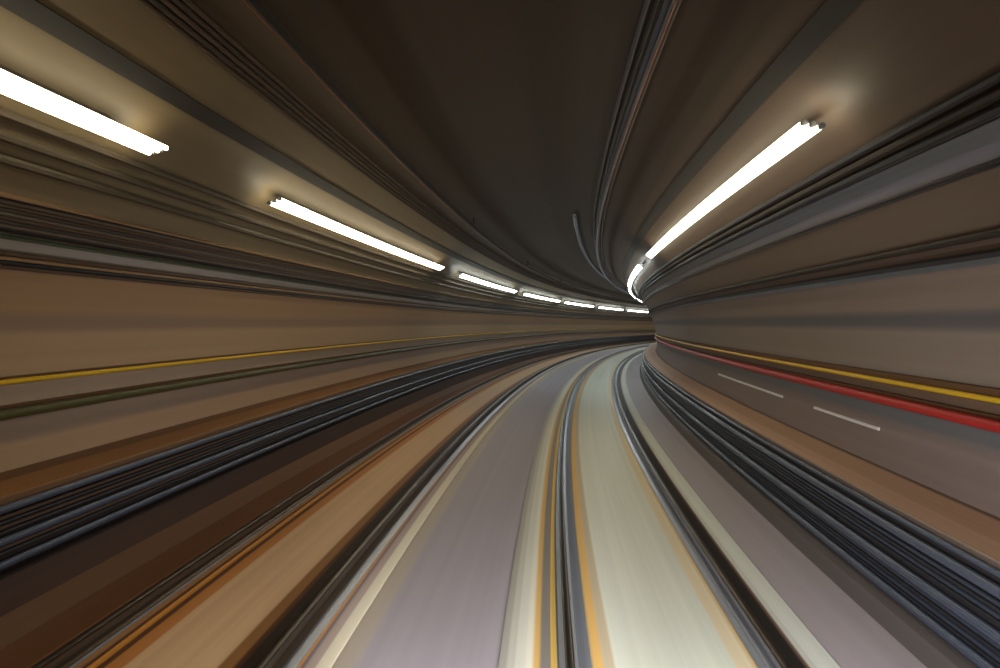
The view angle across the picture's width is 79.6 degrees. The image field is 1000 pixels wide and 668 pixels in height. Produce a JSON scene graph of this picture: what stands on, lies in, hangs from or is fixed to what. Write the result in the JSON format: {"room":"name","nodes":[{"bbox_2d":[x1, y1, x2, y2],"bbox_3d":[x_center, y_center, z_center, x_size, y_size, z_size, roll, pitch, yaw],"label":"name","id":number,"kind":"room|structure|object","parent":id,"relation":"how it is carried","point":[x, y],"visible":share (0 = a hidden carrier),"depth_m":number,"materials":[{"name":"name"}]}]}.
{"room":"underground passage","nodes":[
{"label":"underground passage","id":0,"kind":"room"},
{"bbox_2d":[0,0,655,472],"bbox_3d":[18.605,-0.878,53.812,42.108,5.679,127.993,1,1,3],"label":"wall","id":1,"kind":"structure","parent":0,"point":[49,322],"depth_m":7.60,"materials":[{"name":"concrete"}]},
{"bbox_2d":[0,64,170,155],"bbox_3d":[-3.917,-1.814,0.103,0.366,0.267,12.246,1,1,3],"label":"strip light","id":2,"kind":"object","parent":1,"relation":"attached to","point":[13,84],"visible":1,"depth_m":5.00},
{"bbox_2d":[0,251,632,319],"bbox_3d":[17.897,-1.385,53.725,39.860,0.040,127.724,1,1,3],"label":"cable","id":3,"kind":"object","parent":1,"relation":"attached to","point":[3,253],"visible":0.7,"depth_m":8.02,"materials":[{"name":"black rubber"}]},
{"bbox_2d":[0,234,632,318],"bbox_3d":[17.958,-1.541,53.698,39.833,0.024,127.676,1,1,3],"label":"cable","id":4,"kind":"object","parent":1,"relation":"attached to","point":[2,235],"visible":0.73,"depth_m":7.82,"materials":[{"name":"black rubber"}]},
{"bbox_2d":[0,264,636,320],"bbox_3d":[17.850,-1.268,53.744,39.871,0.040,127.757,1,1,3],"label":"cable","id":5,"kind":"object","parent":1,"relation":"attached to","point":[10,267],"visible":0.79,"depth_m":8.12,"materials":[{"name":"black rubber"}]},
{"bbox_2d":[0,154,642,314],"bbox_3d":[18.298,-2.112,53.571,39.810,0.084,127.449,1,1,3],"label":"conduit","id":6,"kind":"object","parent":1,"relation":"attached to","point":[4,159],"visible":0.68,"depth_m":7.25,"materials":[{"name":"grey metal"}]},
{"bbox_2d":[0,192,643,318],"bbox_3d":[18.055,-1.715,53.686,39.998,0.349,127.668,1,1,3],"label":"cable tray","id":7,"kind":"object","parent":1,"relation":"attached to","point":[3,195],"visible":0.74,"depth_m":7.72,"materials":[{"name":"metal"}]},
{"bbox_2d":[0,215,636,317],"bbox_3d":[18.040,-1.685,53.667,39.828,0.040,127.622,1,1,3],"label":"cable","id":8,"kind":"object","parent":7,"relation":"in","point":[2,217],"visible":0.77,"depth_m":7.70,"materials":[{"name":"black rubber"}]},
{"bbox_2d":[0,211,641,317],"bbox_3d":[18.057,-1.717,53.661,39.825,0.040,127.610,1,1,3],"label":"cable","id":9,"kind":"object","parent":7,"relation":"in","point":[1,212],"visible":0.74,"depth_m":7.71,"materials":[{"name":"black rubber"}]},
{"bbox_2d":[0,207,645,317],"bbox_3d":[18.073,-1.750,53.654,39.821,0.040,127.598,1,1,3],"label":"cable","id":10,"kind":"object","parent":7,"relation":"in","point":[3,209],"visible":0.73,"depth_m":7.67,"materials":[{"name":"metal"}]},
{"bbox_2d":[0,223,647,318],"bbox_3d":[18.008,-1.619,53.680,39.835,0.040,127.645,1,1,3],"label":"cable","id":11,"kind":"object","parent":7,"relation":"in","point":[1,224],"visible":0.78,"depth_m":7.80,"materials":[{"name":"black rubber"}]},
{"bbox_2d":[0,203,650,317],"bbox_3d":[18.090,-1.782,53.647,39.817,0.040,127.586,1,1,3],"label":"cable","id":12,"kind":"object","parent":7,"relation":"in","point":[8,206],"visible":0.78,"depth_m":7.65,"materials":[{"name":"black rubber"}]},
{"bbox_2d":[0,198,651,317],"bbox_3d":[18.107,-1.814,53.640,39.813,0.040,127.573,1,1,3],"label":"cable","id":13,"kind":"object","parent":7,"relation":"in","point":[5,201],"visible":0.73,"depth_m":7.60,"materials":[{"name":"black rubber"}]},
{"bbox_2d":[0,219,651,318],"bbox_3d":[18.024,-1.652,53.674,39.832,0.040,127.633,1,1,3],"label":"cable","id":14,"kind":"object","parent":7,"relation":"in","point":[1,220],"visible":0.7,"depth_m":7.75,"materials":[{"name":"metal"}]},
{"bbox_2d":[0,131,644,313],"bbox_3d":[18.399,-2.262,53.531,39.787,0.084,127.376,1,1,3],"label":"conduit","id":15,"kind":"object","parent":1,"relation":"attached to","point":[5,137],"visible":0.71,"depth_m":7.05,"materials":[{"name":"grey metal"}]},
{"bbox_2d":[0,260,644,320],"bbox_3d":[17.865,-1.307,53.738,39.867,0.040,127.746,1,1,3],"label":"cable","id":16,"kind":"object","parent":1,"relation":"attached to","point":[4,262],"visible":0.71,"depth_m":8.09,"materials":[{"name":"black rubber"}]},
{"bbox_2d":[0,107,645,312],"bbox_3d":[18.505,-2.407,53.490,39.763,0.084,127.300,1,1,3],"label":"conduit","id":17,"kind":"object","parent":1,"relation":"attached to","point":[6,114],"visible":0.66,"depth_m":6.86,"materials":[{"name":"grey metal"}]},
{"bbox_2d":[0,0,647,308],"bbox_3d":[19.010,-3.008,53.302,39.703,0.127,126.952,1,1,3],"label":"trim","id":18,"kind":"structure","parent":1,"relation":"attached to","point":[36,13],"depth_m":6.05,"materials":[{"name":"grey metal"}]},
{"bbox_2d":[0,255,652,320],"bbox_3d":[17.881,-1.346,53.731,39.864,0.040,127.735,1,1,3],"label":"cable","id":19,"kind":"object","parent":1,"relation":"attached to","point":[8,258],"visible":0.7,"depth_m":8.08,"materials":[{"name":"black rubber"}]},
{"bbox_2d":[0,237,652,319],"bbox_3d":[17.926,-1.474,53.716,39.876,0.096,127.711,1,1,3],"label":"strip","id":20,"kind":"object","parent":1,"relation":"attached to","point":[5,243],"visible":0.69,"depth_m":7.97,"materials":[{"name":"metal"}]},
{"bbox_2d":[0,328,654,384],"bbox_3d":[17.573,-0.173,53.868,39.969,0.074,127.962,1,1,3],"label":"stripe","id":21,"kind":"object","parent":1,"relation":"attached to","point":[100,370],"visible":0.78,"depth_m":8.61,"materials":[{"name":"paint"}]},
{"bbox_2d":[0,330,655,420],"bbox_3d":[17.559,0.148,53.885,40.021,0.138,127.984,1,1,3],"label":"stripe","id":22,"kind":"object","parent":1,"relation":"attached to","point":[17,410],"visible":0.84,"depth_m":8.61,"materials":[{"name":"paint"}]},
{"bbox_2d":[267,195,443,269],"bbox_3d":[-2.672,-2.083,14.046,0.349,0.267,11.063,1,1,7],"label":"strip light","id":23,"kind":"object","parent":1,"relation":"attached to","point":[283,203],"visible":1,"depth_m":11.31,"materials":[{"name":"white plastic"}]},
{"bbox_2d":[136,0,639,304],"bbox_3d":[19.436,-3.329,53.127,39.520,0.048,126.613,1,1,3],"label":"cable","id":24,"kind":"object","parent":1,"relation":"attached to","point":[144,3],"visible":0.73,"depth_m":6.93,"materials":[{"name":"black rubber"}]},
{"bbox_2d":[148,0,641,304],"bbox_3d":[19.485,-3.362,53.108,39.509,0.048,126.577,1,1,3],"label":"cable","id":25,"kind":"object","parent":1,"relation":"attached to","point":[156,3],"visible":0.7,"depth_m":7.06,"materials":[{"name":"black rubber"}]},
{"bbox_2d":[160,0,644,304],"bbox_3d":[19.534,-3.395,53.090,39.498,0.048,126.542,1,1,3],"label":"cable","id":26,"kind":"object","parent":1,"relation":"attached to","point":[167,3],"visible":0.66,"depth_m":7.12,"materials":[{"name":"black rubber"}]},
{"bbox_2d":[172,0,638,303],"bbox_3d":[19.583,-3.427,53.071,39.487,0.048,126.506,1,1,3],"label":"cable","id":27,"kind":"object","parent":1,"relation":"attached to","point":[179,3],"visible":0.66,"depth_m":7.21,"materials":[{"name":"black rubber"}]},
{"bbox_2d":[183,0,641,303],"bbox_3d":[19.633,-3.458,53.052,39.475,0.048,126.469,1,1,3],"label":"cable","id":28,"kind":"object","parent":1,"relation":"attached to","point":[189,3],"visible":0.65,"depth_m":7.33,"materials":[{"name":"black rubber"}]},
{"bbox_2d":[458,271,516,292],"bbox_3d":[-0.399,-2.334,27.941,0.364,0.267,12.083,1,1,11],"label":"strip light","id":29,"kind":"object","parent":1,"relation":"attached to","point":[462,275],"visible":1,"depth_m":26.37,"materials":[{"name":"white plastic"}]},
{"bbox_2d":[523,291,559,301],"bbox_3d":[3.002,-2.574,42.129,0.370,0.267,12.491,1,1,16],"label":"strip light","id":30,"kind":"object","parent":1,"relation":"attached to","point":[524,293],"visible":1,"depth_m":41.22,"materials":[{"name":"white plastic"}]},
{"bbox_2d":[564,300,593,306],"bbox_3d":[7.381,-2.789,55.832,0.370,0.267,12.491,1,1,20],"label":"strip light","id":31,"kind":"object","parent":1,"relation":"attached to","point":[566,302],"visible":1,"depth_m":55.28,"materials":[{"name":"white plastic"}]},
{"bbox_2d":[598,306,623,310],"bbox_3d":[12.796,-2.982,69.271,0.360,0.267,11.879,1,1,24],"label":"strip light","id":32,"kind":"object","parent":1,"relation":"attached to","point":[603,307],"visible":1,"depth_m":69.22,"materials":[{"name":"white plastic"}]},
{"bbox_2d":[627,309,647,312],"bbox_3d":[19.207,-3.145,82.033,5.350,0.267,11.104,1,1,3],"label":"strip light","id":33,"kind":"object","parent":1,"relation":"attached to","point":[627,309],"visible":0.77,"depth_m":81.23,"materials":[{"name":"white plastic"}]},
{"bbox_2d":[0,341,656,667],"bbox_3d":[19.683,1.779,53.425,41.659,0.074,127.103,1,1,3],"label":"left trackbed","id":34,"kind":"structure","parent":0,"point":[233,619],"depth_m":6.11,"materials":[{"name":"concrete"}]},
{"bbox_2d":[30,341,654,667],"bbox_3d":[19.257,1.673,53.305,39.807,0.137,126.774,1,1,3],"label":"rail","id":35,"kind":"object","parent":34,"relation":"on","point":[82,646],"visible":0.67,"depth_m":6.04,"materials":[{"name":"metal"}]},
{"bbox_2d":[256,342,654,667],"bbox_3d":[20.595,1.705,52.799,39.422,0.137,125.761,1,1,3],"label":"rail","id":36,"kind":"object","parent":34,"relation":"on","point":[297,642],"visible":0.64,"depth_m":6.14,"materials":[{"name":"metal"}]},
{"bbox_2d":[262,0,654,300],"bbox_3d":[21.461,-3.854,52.829,42.305,0.401,126.199,1,1,3],"label":"ceiling","id":37,"kind":"structure","parent":0,"point":[506,108],"depth_m":8.33,"materials":[{"name":"concrete"}]},
{"bbox_2d":[242,0,643,303],"bbox_3d":[20.094,-3.576,52.886,39.416,0.351,126.146,1,1,3],"label":"rail","id":38,"kind":"object","parent":37,"relation":"hanging from","point":[258,7],"visible":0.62,"depth_m":7.46,"materials":[{"name":"metal"}]},
{"bbox_2d":[572,214,606,279],"bbox_3d":[4.995,-3.676,31.261,0.635,0.110,28.330,1,1,13],"label":"tube","id":39,"kind":"object","parent":37,"relation":"attached to","point":[573,215],"visible":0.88,"depth_m":22.97,"materials":[{"name":"paint"}]},
{"bbox_2d":[598,222,623,286],"bbox_3d":[23.258,-3.597,51.708,38.645,0.052,123.797,1,1,3],"label":"cable","id":40,"kind":"object","parent":37,"relation":"attached to","point":[600,222],"visible":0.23,"depth_m":23.37,"materials":[{"name":"black rubber"}]},
{"bbox_2d":[593,0,650,284],"bbox_3d":[23.114,-3.667,51.760,38.679,0.052,123.904,1,1,3],"label":"cable","id":41,"kind":"object","parent":37,"relation":"attached to","point":[647,2],"visible":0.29,"depth_m":7.59,"materials":[{"name":"black rubber"}]},
{"bbox_2d":[596,0,660,285],"bbox_3d":[23.186,-3.633,51.734,38.662,0.052,123.850,1,1,3],"label":"cable","id":42,"kind":"object","parent":37,"relation":"attached to","point":[656,3],"visible":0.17,"depth_m":7.19,"materials":[{"name":"black rubber"}]},
{"bbox_2d":[598,0,664,283],"bbox_3d":[23.226,-3.617,51.721,38.663,0.063,123.824,1,1,3],"label":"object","id":43,"kind":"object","parent":37,"relation":"attached to","point":[661,1],"depth_m":6.72,"materials":[{"name":"black"}]},
{"bbox_2d":[595,0,676,296],"bbox_3d":[23.193,-3.454,51.740,38.702,0.452,123.857,1,1,3],"label":"rail","id":44,"kind":"object","parent":37,"relation":"hanging from","point":[668,6],"visible":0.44,"depth_m":6.79,"materials":[{"name":"metal"}]},
{"bbox_2d":[0,343,926,667],"bbox_3d":[21.178,1.782,53.785,47.766,0.001,128.132,1,1,3],"label":"floor","id":45,"kind":"structure","parent":0,"point":[443,604],"depth_m":6.35,"materials":[{"name":"concrete"}]},
{"bbox_2d":[0,334,655,616],"bbox_3d":[17.773,1.241,53.931,40.732,0.968,128.067,1,1,3],"label":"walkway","id":46,"kind":"object","parent":45,"relation":"on","point":[26,580],"visible":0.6,"depth_m":7.55,"materials":[{"name":"concrete"}]},
{"bbox_2d":[0,336,637,520],"bbox_3d":[18.167,0.942,53.659,39.786,0.036,127.496,1,1,3],"label":"cable","id":47,"kind":"object","parent":46,"relation":"attached to","point":[9,515],"visible":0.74,"depth_m":7.50,"materials":[{"name":"black rubber"}]},
{"bbox_2d":[0,338,640,555],"bbox_3d":[18.162,1.249,53.665,39.786,0.036,127.496,1,1,3],"label":"cable","id":48,"kind":"object","parent":46,"relation":"attached to","point":[18,546],"visible":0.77,"depth_m":7.51,"materials":[{"name":"black rubber"}]},
{"bbox_2d":[0,336,643,525],"bbox_3d":[18.166,0.984,53.660,39.786,0.036,127.496,1,1,3],"label":"cable","id":49,"kind":"object","parent":46,"relation":"attached to","point":[3,522],"visible":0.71,"depth_m":7.51,"materials":[{"name":"black rubber"}]},
{"bbox_2d":[0,337,647,546],"bbox_3d":[18.180,1.142,53.662,39.814,0.070,127.495,1,1,3],"label":"power cable","id":50,"kind":"object","parent":46,"relation":"attached to","point":[53,521],"visible":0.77,"depth_m":7.45,"materials":[{"name":"black rubber"}]},
{"bbox_2d":[0,336,649,530],"bbox_3d":[18.166,1.026,53.661,39.786,0.036,127.496,1,1,3],"label":"cable","id":51,"kind":"object","parent":46,"relation":"attached to","point":[283,423],"visible":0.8,"depth_m":7.51,"materials":[{"name":"black rubber"}]},
{"bbox_2d":[0,335,649,514],"bbox_3d":[18.184,0.862,53.656,39.814,0.070,127.495,1,1,3],"label":"power cable","id":52,"kind":"object","parent":46,"relation":"attached to","point":[32,499],"visible":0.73,"depth_m":7.48,"materials":[{"name":"black rubber"}]},
{"bbox_2d":[0,338,653,569],"bbox_3d":[18.177,1.342,53.666,39.814,0.070,127.495,1,1,3],"label":"power cable","id":53,"kind":"object","parent":46,"relation":"attached to","point":[55,541],"visible":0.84,"depth_m":7.46,"materials":[{"name":"black rubber"}]},
{"bbox_2d":[0,337,653,550],"bbox_3d":[18.163,1.207,53.664,39.786,0.036,127.496,1,1,3],"label":"cable","id":54,"kind":"object","parent":46,"relation":"attached to","point":[2,548],"visible":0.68,"depth_m":7.53,"materials":[{"name":"black rubber"}]},
{"bbox_2d":[0,336,653,534],"bbox_3d":[18.165,1.068,53.662,39.786,0.036,127.496,1,1,3],"label":"cable","id":55,"kind":"object","parent":46,"relation":"attached to","point":[15,527],"visible":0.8,"depth_m":7.51,"materials":[{"name":"black rubber"}]},
{"bbox_2d":[498,347,840,667],"bbox_3d":[23.003,1.857,52.198,40.904,0.074,124.655,1,1,3],"label":"right trackbed","id":56,"kind":"structure","parent":45,"relation":"on","point":[648,604],"depth_m":6.24,"materials":[{"name":"concrete"}]},
{"bbox_2d":[550,345,648,667],"bbox_3d":[22.449,1.748,52.118,39.032,0.137,124.404,1,1,3],"label":"rail","id":57,"kind":"object","parent":56,"relation":"on","point":[569,645],"visible":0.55,"depth_m":6.14,"materials":[{"name":"metal"}]},
{"bbox_2d":[612,350,790,667],"bbox_3d":[23.765,1.779,51.621,38.654,0.137,123.408,1,1,3],"label":"rail","id":58,"kind":"object","parent":56,"relation":"on","point":[759,645],"visible":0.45,"depth_m":6.07,"materials":[{"name":"metal"}]},
{"bbox_2d":[640,342,999,667],"bbox_3d":[25.290,1.417,51.167,39.126,0.968,122.558,1,1,3],"label":"walkway","id":59,"kind":"object","parent":45,"relation":"on","point":[973,530],"visible":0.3,"depth_m":6.12,"materials":[{"name":"concrete"}]},
{"bbox_2d":[642,365,997,667],"bbox_3d":[24.970,1.661,51.156,38.257,0.078,122.481,1,1,3],"label":"power cable","id":60,"kind":"object","parent":59,"relation":"attached to","point":[944,633],"visible":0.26,"depth_m":5.65,"materials":[{"name":"grey rubber"}]},
{"bbox_2d":[642,354,999,598],"bbox_3d":[24.976,1.101,51.146,38.261,0.082,122.484,1,1,3],"label":"power cable","id":61,"kind":"object","parent":59,"relation":"attached to","point":[976,578],"visible":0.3,"depth_m":5.53,"materials":[{"name":"grey rubber"}]},
{"bbox_2d":[642,358,999,645],"bbox_3d":[24.972,1.406,51.152,38.261,0.082,122.484,1,1,3],"label":"power cable","id":62,"kind":"object","parent":59,"relation":"attached to","point":[975,621],"visible":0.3,"depth_m":5.53,"materials":[{"name":"grey rubber"}]},
{"bbox_2d":[643,349,999,577],"bbox_3d":[24.996,0.992,51.132,38.225,0.047,122.460,1,1,3],"label":"power cable","id":63,"kind":"object","parent":59,"relation":"attached to","point":[958,551],"visible":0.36,"depth_m":5.59,"materials":[{"name":"black rubber"}]},
{"bbox_2d":[643,368,999,667],"bbox_3d":[24.993,1.608,51.141,38.213,0.036,122.451,1,1,3],"label":"cable","id":64,"kind":"object","parent":59,"relation":"attached to","point":[988,657],"visible":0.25,"depth_m":5.57,"materials":[{"name":"black rubber"}]},
{"bbox_2d":[643,362,999,625],"bbox_3d":[24.998,1.323,51.135,38.213,0.036,122.451,1,1,3],"label":"cable","id":65,"kind":"object","parent":59,"relation":"attached to","point":[938,582],"visible":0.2,"depth_m":5.58,"materials":[{"name":"black rubber"}]},
{"bbox_2d":[643,361,999,619],"bbox_3d":[24.999,1.281,51.134,38.213,0.036,122.451,1,1,3],"label":"cable","id":66,"kind":"object","parent":59,"relation":"attached to","point":[991,611],"visible":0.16,"depth_m":5.57,"materials":[{"name":"rubber"}]},
{"bbox_2d":[644,370,999,662],"bbox_3d":[24.994,1.566,51.140,38.213,0.036,122.451,1,1,3],"label":"cable","id":67,"kind":"object","parent":59,"relation":"attached to","point":[987,650],"visible":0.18,"depth_m":5.53,"materials":[{"name":"rubber"}]},
{"bbox_2d":[644,363,999,613],"bbox_3d":[24.999,1.239,51.133,38.213,0.036,122.451,1,1,3],"label":"cable","id":68,"kind":"object","parent":59,"relation":"attached to","point":[996,608],"visible":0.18,"depth_m":5.59,"materials":[{"name":"black rubber"}]},
{"bbox_2d":[645,372,999,655],"bbox_3d":[24.995,1.524,51.139,38.213,0.036,122.451,1,1,3],"label":"cable","id":69,"kind":"object","parent":59,"relation":"attached to","point":[983,641],"visible":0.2,"depth_m":5.57,"materials":[{"name":"black rubber"}]},
{"bbox_2d":[646,366,999,606],"bbox_3d":[25.000,1.197,51.132,38.213,0.036,122.451,1,1,3],"label":"cable","id":70,"kind":"object","parent":59,"relation":"attached to","point":[945,570],"visible":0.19,"depth_m":5.58,"materials":[{"name":"rubber"}]},
{"bbox_2d":[654,384,999,649],"bbox_3d":[24.995,1.482,51.138,38.213,0.036,122.451,1,1,3],"label":"cable","id":71,"kind":"object","parent":59,"relation":"attached to","point":[997,646],"visible":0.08,"depth_m":5.43,"materials":[{"name":"rubber"}]},
{"bbox_2d":[600,0,999,517],"bbox_3d":[24.332,-0.760,51.702,40.856,5.711,123.787,1,1,3],"label":"wall","id":72,"kind":"structure","parent":0,"point":[889,62],"depth_m":6.11,"materials":[{"name":"concrete"}]},
{"bbox_2d":[628,285,636,298],"bbox_3d":[7.943,-2.462,35.832,0.334,0.271,11.129,1,1,14],"label":"strip light","id":73,"kind":"object","parent":72,"relation":"attached to","point":[631,290],"visible":0.99,"depth_m":34.28,"materials":[{"name":"white plastic"}]},
{"bbox_2d":[628,261,644,287],"bbox_3d":[5.307,-2.253,23.731,0.335,0.271,11.228,1,1,10],"label":"strip light","id":74,"kind":"object","parent":72,"relation":"attached to","point":[639,267],"visible":1,"depth_m":21.19,"materials":[{"name":"white plastic"}]},
{"bbox_2d":[600,0,681,288],"bbox_3d":[23.329,-3.559,51.682,38.629,0.052,123.744,1,1,3],"label":"cable","id":75,"kind":"object","parent":72,"relation":"attached to","point":[678,3],"visible":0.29,"depth_m":7.80,"materials":[{"name":"black rubber"}]},
{"bbox_2d":[646,119,825,258],"bbox_3d":[3.357,-2.011,10.527,0.330,0.271,10.784,1,1,6],"label":"strip light","id":76,"kind":"object","parent":72,"relation":"attached to","point":[804,129],"visible":1,"depth_m":6.92,"materials":[{"name":"white plastic"}]},
{"bbox_2d":[623,0,863,285],"bbox_3d":[24.148,-2.987,51.402,38.540,0.138,123.167,1,1,3],"label":"trim","id":77,"kind":"structure","parent":72,"relation":"attached to","point":[832,13],"depth_m":5.83,"materials":[{"name":"grey metal"}]},
{"bbox_2d":[718,373,782,397],"bbox_3d":[4.950,1.001,12.155,0.032,0.037,4.409,1,1,7],"label":"marker","id":78,"kind":"object","parent":72,"relation":"attached to","point":[741,382],"visible":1,"depth_m":11.43,"materials":[{"name":"white paint"}]},
{"bbox_2d":[638,69,999,298],"bbox_3d":[24.769,-2.239,51.171,38.310,0.072,122.672,1,1,3],"label":"conduit","id":79,"kind":"object","parent":72,"relation":"attached to","point":[992,79],"visible":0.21,"depth_m":5.11,"materials":[{"name":"grey metal"}]},
{"bbox_2d":[639,87,999,299],"bbox_3d":[24.821,-2.163,51.153,38.298,0.072,122.633,1,1,3],"label":"conduit","id":80,"kind":"object","parent":72,"relation":"attached to","point":[993,95],"visible":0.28,"depth_m":5.21,"materials":[{"name":"grey metal"}]},
{"bbox_2d":[640,104,999,302],"bbox_3d":[24.872,-2.085,51.135,38.286,0.072,122.595,1,1,3],"label":"conduit","id":81,"kind":"object","parent":72,"relation":"attached to","point":[994,111],"visible":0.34,"depth_m":5.31,"materials":[{"name":"grey metal"}]},
{"bbox_2d":[642,118,999,302],"bbox_3d":[24.953,-2.003,51.109,38.283,0.116,122.539,1,1,3],"label":"pipe","id":82,"kind":"object","parent":72,"relation":"attached to","point":[989,132],"visible":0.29,"depth_m":5.50,"materials":[{"name":"metal"}]},
{"bbox_2d":[644,158,999,303],"bbox_3d":[25.051,-1.831,51.066,38.198,0.020,122.444,1,1,3],"label":"cable","id":83,"kind":"object","parent":72,"relation":"attached to","point":[997,160],"visible":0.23,"depth_m":5.68,"materials":[{"name":"black rubber"}]},
{"bbox_2d":[645,163,999,305],"bbox_3d":[25.066,-1.804,51.061,38.194,0.020,122.432,1,1,3],"label":"cable","id":84,"kind":"object","parent":72,"relation":"attached to","point":[996,165],"visible":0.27,"depth_m":5.71,"materials":[{"name":"black rubber"}]},
{"bbox_2d":[648,228,999,312],"bbox_3d":[25.246,-1.374,51.007,38.194,0.068,122.309,1,1,3],"label":"cable","id":85,"kind":"object","parent":72,"relation":"attached to","point":[994,233],"visible":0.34,"depth_m":6.04,"materials":[{"name":"black rubber"}]},
{"bbox_2d":[649,248,999,315],"bbox_3d":[25.303,-1.215,50.995,38.229,0.115,122.281,1,1,3],"label":"channel","id":86,"kind":"object","parent":72,"relation":"attached to","point":[987,257],"visible":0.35,"depth_m":6.17,"materials":[{"name":"metal"}]},
{"bbox_2d":[654,335,999,433],"bbox_3d":[25.594,0.139,50.908,38.163,0.138,122.053,1,1,3],"label":"pipe","id":87,"kind":"object","parent":72,"relation":"attached to","point":[969,417],"visible":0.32,"depth_m":6.76,"materials":[{"name":"metal"}]},
{"bbox_2d":[655,332,999,403],"bbox_3d":[25.595,-0.096,50.898,38.117,0.123,122.039,1,1,3],"label":"pipe","id":88,"kind":"object","parent":72,"relation":"attached to","point":[976,392],"visible":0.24,"depth_m":6.77,"materials":[{"name":"metal"}]},
{"bbox_2d":[814,406,879,430],"bbox_3d":[4.471,1.083,7.823,0.021,0.037,1.764,1,1,6],"label":"marker","id":89,"kind":"object","parent":72,"relation":"attached to","point":[815,407],"visible":1,"depth_m":7.65,"materials":[{"name":"white paint"}]}
]}

